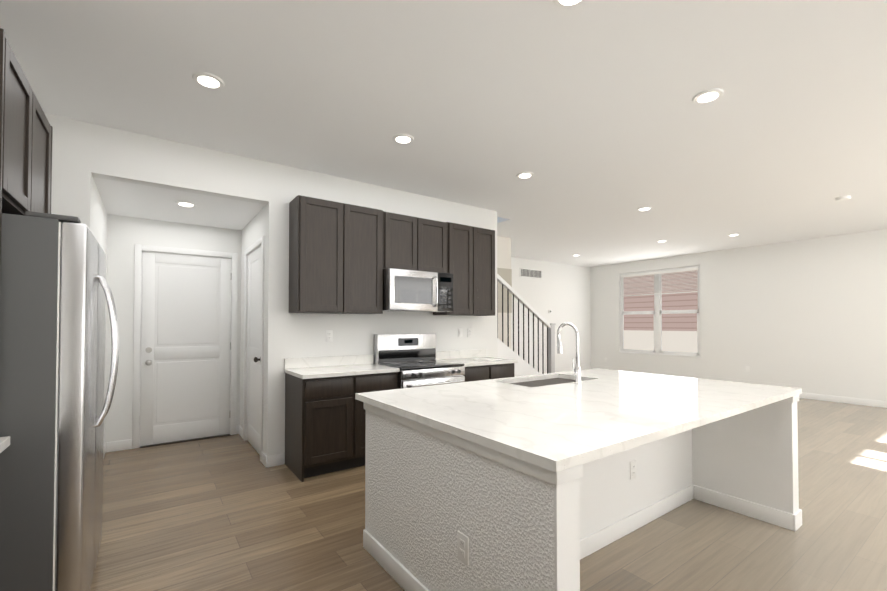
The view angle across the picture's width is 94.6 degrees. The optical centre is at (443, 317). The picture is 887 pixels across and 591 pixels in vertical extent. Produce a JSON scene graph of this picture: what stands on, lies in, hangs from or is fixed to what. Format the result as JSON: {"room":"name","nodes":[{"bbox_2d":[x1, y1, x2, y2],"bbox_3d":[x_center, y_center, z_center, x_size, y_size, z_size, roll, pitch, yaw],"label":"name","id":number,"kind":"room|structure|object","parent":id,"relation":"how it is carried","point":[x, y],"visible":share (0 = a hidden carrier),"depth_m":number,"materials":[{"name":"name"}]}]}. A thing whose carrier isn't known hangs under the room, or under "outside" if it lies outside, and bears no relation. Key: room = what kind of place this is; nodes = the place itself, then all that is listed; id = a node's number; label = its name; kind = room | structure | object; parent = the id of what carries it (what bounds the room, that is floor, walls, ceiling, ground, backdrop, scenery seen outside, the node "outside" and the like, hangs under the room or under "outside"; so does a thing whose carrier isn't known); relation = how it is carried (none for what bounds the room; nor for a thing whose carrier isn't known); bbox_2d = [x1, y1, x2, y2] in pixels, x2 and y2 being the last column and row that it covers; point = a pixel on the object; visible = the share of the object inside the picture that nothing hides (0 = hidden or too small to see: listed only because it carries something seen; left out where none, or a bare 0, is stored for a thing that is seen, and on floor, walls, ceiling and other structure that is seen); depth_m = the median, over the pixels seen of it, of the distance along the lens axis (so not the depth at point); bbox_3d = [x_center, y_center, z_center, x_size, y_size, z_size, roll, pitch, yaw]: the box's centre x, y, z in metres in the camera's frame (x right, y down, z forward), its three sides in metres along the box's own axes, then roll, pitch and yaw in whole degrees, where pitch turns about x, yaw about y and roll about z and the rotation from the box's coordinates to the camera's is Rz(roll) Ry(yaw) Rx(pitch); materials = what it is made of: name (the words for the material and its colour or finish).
{"room":"kitchen","nodes":[
{"label":"kitchen","id":0,"kind":"room"},
{"bbox_2d":[0,28,52,268],"bbox_3d":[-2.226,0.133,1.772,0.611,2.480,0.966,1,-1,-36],"label":"upper cabinet","id":1,"kind":"object","parent":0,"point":[26,134],"visible":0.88,"depth_m":1.84,"materials":[{"name":"brown wood"}]},
{"bbox_2d":[44,113,567,463],"bbox_3d":[-1.014,-0.919,5.103,6.400,4.700,1.230,1,-1,-36],"label":"wall","id":2,"kind":"structure","parent":0,"point":[125,186],"depth_m":4.23,"materials":[{"name":"white paint"}]},
{"bbox_2d":[103,442,106,457],"bbox_3d":[-3.161,1.355,3.746,0.014,0.105,1.340,1,-1,-36],"label":"baseboard","id":3,"kind":"structure","parent":2,"relation":"attached to","point":[105,444],"depth_m":4.20,"materials":[{"name":"white wood"}]},
{"bbox_2d":[132,244,237,448],"bbox_3d":[-2.963,0.316,4.748,1.014,2.217,0.163,1,-1,-36],"label":"hall door","id":4,"kind":"structure","parent":2,"relation":"in","point":[185,364],"depth_m":4.72,"materials":[{"name":"white painted wood"},{"name":"satin nickel metal"}]},
{"bbox_2d":[175,201,196,206],"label":"recessed light","id":5,"kind":"object","parent":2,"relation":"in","point":[182,203],"depth_m":3.94,"materials":[{"name":"white plastic"}]},
{"bbox_2d":[236,425,242,437],"bbox_3d":[-2.435,1.375,4.902,0.040,0.105,0.300,1,-1,-36],"label":"baseboard","id":6,"kind":"structure","parent":2,"relation":"attached to","point":[239,430],"depth_m":4.98,"materials":[{"name":"white wood"}]},
{"bbox_2d":[243,236,263,460],"bbox_3d":[-2.033,0.312,4.421,0.163,2.213,0.966,1,-1,-36],"label":"pantry door","id":7,"kind":"structure","parent":2,"relation":"in","point":[253,360],"depth_m":4.44,"materials":[{"name":"white wood"}]},
{"bbox_2d":[326,330,332,341],"bbox_3d":[-1.175,0.190,4.207,0.070,0.114,0.009,1,-1,-36],"label":"outlet","id":8,"kind":"object","parent":2,"relation":"attached to","point":[329,335],"depth_m":4.21,"materials":[{"name":"white plastic"}]},
{"bbox_2d":[289,195,494,315],"bbox_3d":[-0.421,-0.571,4.565,2.438,1.075,0.316,1,-1,-36],"label":"upper cabinet","id":9,"kind":"object","parent":2,"relation":"attached to","point":[342,256],"visible":0.94,"depth_m":4.15,"materials":[{"name":"brown wood"}]},
{"bbox_2d":[383,268,452,311],"bbox_3d":[-0.325,-0.281,4.527,0.804,0.429,0.482,1,-1,-36],"label":"microwave","id":10,"kind":"object","parent":9,"relation":"attached to","point":[405,290],"visible":0.98,"depth_m":4.33,"materials":[{"name":"silver metal"}]},
{"bbox_2d":[458,328,461,336],"bbox_3d":[0.214,0.197,5.196,0.070,0.114,0.011,1,-1,-36],"label":"outlet","id":11,"kind":"object","parent":2,"relation":"attached to","point":[459,329],"depth_m":5.19,"materials":[{"name":"white plastic"}]},
{"bbox_2d":[467,328,471,336],"bbox_3d":[0.335,0.199,5.284,0.070,0.114,0.009,1,-1,-36],"label":"outlet","id":12,"kind":"object","parent":2,"relation":"attached to","point":[469,330],"depth_m":5.28,"materials":[{"name":"white plastic"}]},
{"bbox_2d":[520,268,541,278],"bbox_3d":[2.087,-1.044,9.721,0.750,0.210,0.017,1,-1,-36],"label":"air vent","id":13,"kind":"object","parent":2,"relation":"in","point":[530,273],"visible":1,"depth_m":9.71,"materials":[{"name":"white plastic"}]},
{"bbox_2d":[0,0,886,266],"bbox_3d":[2.446,-1.539,3.976,11.150,0.120,10.000,1,-1,-36],"label":"ceiling","id":14,"kind":"structure","parent":0,"point":[597,121],"depth_m":2.82,"materials":[{"name":"white paint"}]},
{"bbox_2d":[192,72,224,88],"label":"recessed light","id":15,"kind":"object","parent":14,"relation":"in","point":[208,80],"depth_m":2.57,"materials":[{"name":"white plastic"}]},
{"bbox_2d":[392,133,413,143],"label":"recessed light","id":16,"kind":"object","parent":14,"relation":"in","point":[401,138],"depth_m":3.38,"materials":[{"name":"white plastic"}]},
{"bbox_2d":[516,172,533,178],"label":"recessed light","id":17,"kind":"object","parent":14,"relation":"in","point":[523,175],"depth_m":4.21,"materials":[{"name":"white plastic"}]},
{"bbox_2d":[553,0,584,7],"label":"recessed light","id":18,"kind":"object","parent":14,"relation":"in","point":[560,3],"depth_m":1.96,"materials":[{"name":"white plastic"}]},
{"bbox_2d":[637,207,651,210],"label":"recessed light","id":19,"kind":"object","parent":14,"relation":"in","point":[642,208],"depth_m":5.43,"materials":[{"name":"white plastic"}]},
{"bbox_2d":[692,88,723,103],"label":"recessed light","id":20,"kind":"object","parent":14,"relation":"in","point":[706,96],"depth_m":2.75,"materials":[{"name":"white plastic"}]},
{"bbox_2d":[835,195,850,201],"bbox_3d":[4.860,-1.444,4.973,0.139,0.034,0.139,0,-1,10],"label":"smoke detector","id":21,"kind":"object","parent":14,"relation":"attached to","point":[843,198],"visible":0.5,"depth_m":4.92,"materials":[{"name":"white plastic"}]},
{"bbox_2d":[90,398,886,590],"bbox_3d":[2.446,1.435,3.924,11.150,0.050,10.000,1,-1,-36],"label":"floor","id":22,"kind":"structure","parent":0,"point":[229,513],"depth_m":2.65,"materials":[{"name":"brown wood"}]},
{"bbox_2d":[0,436,9,452],"bbox_3d":[-0.777,0.831,-0.235,0.651,1.014,3.956,1,-1,-36],"label":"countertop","id":23,"kind":"structure","parent":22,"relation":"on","point":[4,443],"depth_m":1.52,"materials":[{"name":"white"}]},
{"bbox_2d":[0,211,118,590],"bbox_3d":[-2.078,0.476,1.871,0.921,1.797,0.905,1,-1,-36],"label":"refrigerator","id":24,"kind":"object","parent":22,"relation":"on","point":[55,292],"visible":1,"depth_m":1.67,"materials":[{"name":"grey metal"}]},
{"bbox_2d":[284,349,517,481],"bbox_3d":[-0.319,0.912,4.440,2.567,1.014,0.596,1,-1,-36],"label":"base cabinet","id":25,"kind":"object","parent":22,"relation":"on","point":[325,419],"visible":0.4,"depth_m":3.73,"materials":[{"name":"black"}]},
{"bbox_2d":[473,358,501,360],"bbox_3d":[0.533,0.511,4.959,0.280,0.005,0.220,-1,-1,42],"label":"booklet","id":26,"kind":"object","parent":25,"relation":"on","point":[486,359],"visible":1,"depth_m":4.93,"materials":[{"name":"white paper"}]},
{"bbox_2d":[374,333,464,388],"bbox_3d":[-0.249,0.801,4.418,0.772,1.235,0.711,1,-1,-36],"label":"range","id":27,"kind":"object","parent":22,"relation":"on","point":[412,357],"visible":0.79,"depth_m":4.44,"materials":[{"name":"silver metal"}]},
{"bbox_2d":[497,274,555,376],"bbox_3d":[0.507,0.285,6.102,4.500,2.326,1.125,1,-1,-36],"label":"staircase","id":28,"kind":"structure","parent":22,"relation":"on","point":[522,367],"depth_m":5.94,"materials":[{"name":"white"}]},
{"bbox_2d":[363,390,801,590],"bbox_3d":[0.939,0.948,2.632,2.502,0.879,1.517,1,-1,-36],"label":"kitchen island","id":29,"kind":"object","parent":22,"relation":"on","point":[544,482],"depth_m":2.12,"materials":[{"name":"white"}]},
{"bbox_2d":[355,368,801,473],"bbox_3d":[0.926,0.491,2.642,2.516,0.035,1.550,1,-1,-36],"label":"island countertop","id":30,"kind":"structure","parent":29,"relation":"on","point":[558,424],"depth_m":2.11,"materials":[{"name":"white stone"}]},
{"bbox_2d":[515,378,570,385],"bbox_3d":[0.801,0.621,3.170,0.804,0.231,0.424,1,-1,-36],"label":"sink","id":31,"kind":"object","parent":30,"relation":"in","point":[526,381],"depth_m":3.32,"materials":[{"name":"silver metal"}]},
{"bbox_2d":[557,322,582,385],"bbox_3d":[0.911,0.257,3.011,0.092,0.446,0.213,1,-1,-36],"label":"faucet","id":32,"kind":"object","parent":30,"relation":"on","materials":[{"name":"silver metal"}]},
{"bbox_2d":[568,265,591,370],"bbox_3d":[2.134,0.068,9.808,4.410,2.890,0.100,1,-1,-36],"label":"wall","id":33,"kind":"structure","parent":0,"point":[579,277],"depth_m":10.81,"materials":[{"name":"white paint"}]},
{"bbox_2d":[592,229,886,400],"bbox_3d":[6.827,0.022,7.149,0.100,2.890,9.880,1,-1,-36],"label":"wall","id":34,"kind":"structure","parent":0,"point":[806,315],"depth_m":7.69,"materials":[{"name":"white paint"}]},
{"bbox_2d":[619,265,700,356],"bbox_3d":[5.035,-0.120,9.639,0.097,1.996,1.886,1,-1,-36],"label":"window unit","id":35,"kind":"structure","parent":34,"relation":"in","point":[658,312],"depth_m":9.62,"materials":[{"name":"white plastic"}]},
{"bbox_2d":[621,268,697,296],"bbox_3d":[5.020,-0.805,9.640,0.030,0.534,1.794,1,-1,-36],"label":"window blinds","id":36,"kind":"object","parent":35,"relation":"attached to","point":[660,272],"visible":0.88,"depth_m":9.55,"materials":[{"name":"white"}]},
{"bbox_2d":[799,392,886,407],"bbox_3d":[6.806,1.413,7.055,0.014,0.105,9.770,1,-1,-36],"label":"baseboard","id":37,"kind":"structure","parent":34,"relation":"attached to","point":[876,403],"depth_m":6.99,"materials":[{"name":"white wood"}]},
{"label":"outside","id":38,"kind":"structure","parent":0,"visible":0},
{"bbox_2d":[624,270,697,352],"bbox_3d":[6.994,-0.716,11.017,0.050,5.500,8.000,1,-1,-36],"label":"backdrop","id":39,"kind":"structure","parent":38,"point":[679,332],"depth_m":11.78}
]}

